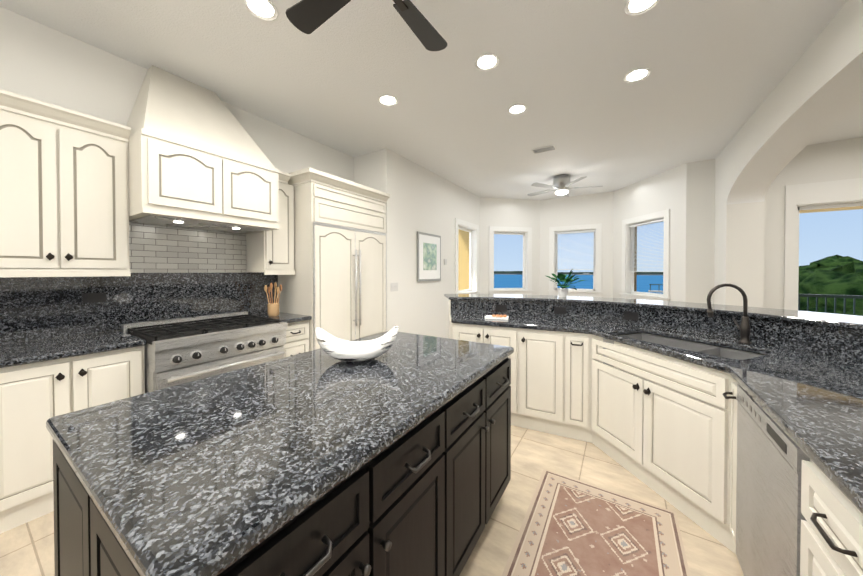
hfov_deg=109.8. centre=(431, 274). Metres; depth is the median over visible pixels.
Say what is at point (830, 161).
wall
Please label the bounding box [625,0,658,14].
recessed light
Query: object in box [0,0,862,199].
ceiling
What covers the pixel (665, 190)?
wall
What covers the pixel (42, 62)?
wall
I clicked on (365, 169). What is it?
wall
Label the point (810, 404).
countertop
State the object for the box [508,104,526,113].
recessed light
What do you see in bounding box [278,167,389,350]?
fridge
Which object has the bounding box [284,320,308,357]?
base cabinet
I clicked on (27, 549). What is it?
floor
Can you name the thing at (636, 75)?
recessed light
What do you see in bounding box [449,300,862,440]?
base cabinet
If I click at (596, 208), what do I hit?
wall
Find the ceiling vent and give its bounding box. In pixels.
[531,145,556,153]
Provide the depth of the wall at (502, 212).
6.97 m
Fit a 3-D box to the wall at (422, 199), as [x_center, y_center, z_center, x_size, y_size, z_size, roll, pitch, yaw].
[0.176,-0.210,5.526,0.150,3.050,3.200,0,1,32]
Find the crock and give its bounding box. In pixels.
[264,282,281,315]
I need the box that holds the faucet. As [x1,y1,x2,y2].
[707,284,751,343]
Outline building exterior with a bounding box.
[458,206,862,314]
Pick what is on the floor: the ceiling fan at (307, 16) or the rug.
the rug
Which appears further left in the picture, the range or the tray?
the range
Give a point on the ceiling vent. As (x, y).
(543, 149)
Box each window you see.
[455,218,479,293]
[488,226,532,294]
[548,223,601,296]
[619,209,670,300]
[784,178,862,309]
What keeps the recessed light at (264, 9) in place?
in the ceiling
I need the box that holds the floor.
[0,425,743,575]
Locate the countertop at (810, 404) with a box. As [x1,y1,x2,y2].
[444,294,862,513]
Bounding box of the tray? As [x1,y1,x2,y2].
[485,314,508,319]
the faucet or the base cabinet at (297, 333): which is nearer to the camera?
the faucet
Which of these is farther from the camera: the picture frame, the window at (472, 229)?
the window at (472, 229)
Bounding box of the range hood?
[126,65,279,232]
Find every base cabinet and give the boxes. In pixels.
[0,346,144,533]
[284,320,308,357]
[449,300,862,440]
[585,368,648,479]
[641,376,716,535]
[713,376,791,575]
[769,436,862,575]
[857,532,862,575]
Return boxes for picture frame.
[417,231,440,281]
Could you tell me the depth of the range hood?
2.38 m
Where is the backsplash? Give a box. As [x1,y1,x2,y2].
[0,222,277,343]
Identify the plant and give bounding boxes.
[546,269,583,296]
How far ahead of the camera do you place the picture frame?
4.97 m
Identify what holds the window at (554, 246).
in the wall at (596, 208)
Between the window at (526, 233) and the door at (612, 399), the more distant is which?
the window at (526, 233)
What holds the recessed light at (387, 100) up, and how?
in the ceiling
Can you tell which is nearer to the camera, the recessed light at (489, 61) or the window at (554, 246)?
the recessed light at (489, 61)
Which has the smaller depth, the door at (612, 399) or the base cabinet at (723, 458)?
the base cabinet at (723, 458)
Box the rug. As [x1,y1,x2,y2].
[502,469,689,575]
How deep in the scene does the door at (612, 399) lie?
2.17 m
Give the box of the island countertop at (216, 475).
[46,331,513,575]
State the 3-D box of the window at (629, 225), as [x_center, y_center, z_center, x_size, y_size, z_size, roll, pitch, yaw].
[3.916,-0.300,5.525,0.200,1.570,1.140,0,1,-4]
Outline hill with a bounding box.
[798,255,862,315]
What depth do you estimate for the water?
283.56 m
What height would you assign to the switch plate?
0.120 m
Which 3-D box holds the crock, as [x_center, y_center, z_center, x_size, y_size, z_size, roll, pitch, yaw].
[-1.623,0.248,3.118,0.177,0.344,0.157,0,1,32]
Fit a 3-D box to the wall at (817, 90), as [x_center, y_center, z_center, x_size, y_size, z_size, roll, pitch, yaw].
[2.048,-0.154,0.733,0.350,3.050,8.700,0,1,32]
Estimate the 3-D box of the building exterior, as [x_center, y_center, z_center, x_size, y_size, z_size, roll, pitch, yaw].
[3.655,0.003,6.554,11.900,4.600,2.530,0,1,32]
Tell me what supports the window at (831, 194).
in the wall at (830, 161)
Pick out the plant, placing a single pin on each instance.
(562, 290)
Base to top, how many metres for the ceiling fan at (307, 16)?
0.359 m
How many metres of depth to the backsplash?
2.50 m
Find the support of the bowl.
on the island countertop at (216, 475)
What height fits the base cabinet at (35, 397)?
0.880 m
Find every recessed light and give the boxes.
[243,0,277,19]
[378,95,397,105]
[475,53,498,70]
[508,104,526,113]
[624,68,650,82]
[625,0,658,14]
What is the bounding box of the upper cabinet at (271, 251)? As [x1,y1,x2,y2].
[246,171,294,272]
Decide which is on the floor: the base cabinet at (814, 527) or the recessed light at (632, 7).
the base cabinet at (814, 527)
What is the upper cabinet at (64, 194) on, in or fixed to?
attached to the wall at (42, 62)
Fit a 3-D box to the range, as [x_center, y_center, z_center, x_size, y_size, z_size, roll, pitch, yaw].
[-1.848,0.867,2.557,0.772,0.965,0.924,0,1,32]
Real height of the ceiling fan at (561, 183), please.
0.316 m
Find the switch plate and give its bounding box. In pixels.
[391,283,397,291]
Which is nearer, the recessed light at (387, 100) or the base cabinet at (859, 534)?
the base cabinet at (859, 534)
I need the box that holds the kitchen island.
[53,357,510,575]
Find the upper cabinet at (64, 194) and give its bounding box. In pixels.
[0,89,130,276]
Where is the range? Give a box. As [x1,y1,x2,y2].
[121,311,286,392]
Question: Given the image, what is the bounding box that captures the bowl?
[315,326,397,361]
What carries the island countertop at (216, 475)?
on the kitchen island
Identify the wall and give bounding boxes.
[0,6,353,330]
[354,151,377,199]
[378,148,479,337]
[480,197,539,294]
[540,191,613,297]
[613,163,686,301]
[685,137,862,308]
[714,0,862,307]
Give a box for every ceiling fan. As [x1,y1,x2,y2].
[286,0,446,50]
[527,174,602,196]
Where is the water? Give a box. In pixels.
[494,274,662,293]
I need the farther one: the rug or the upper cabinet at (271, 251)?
the upper cabinet at (271, 251)

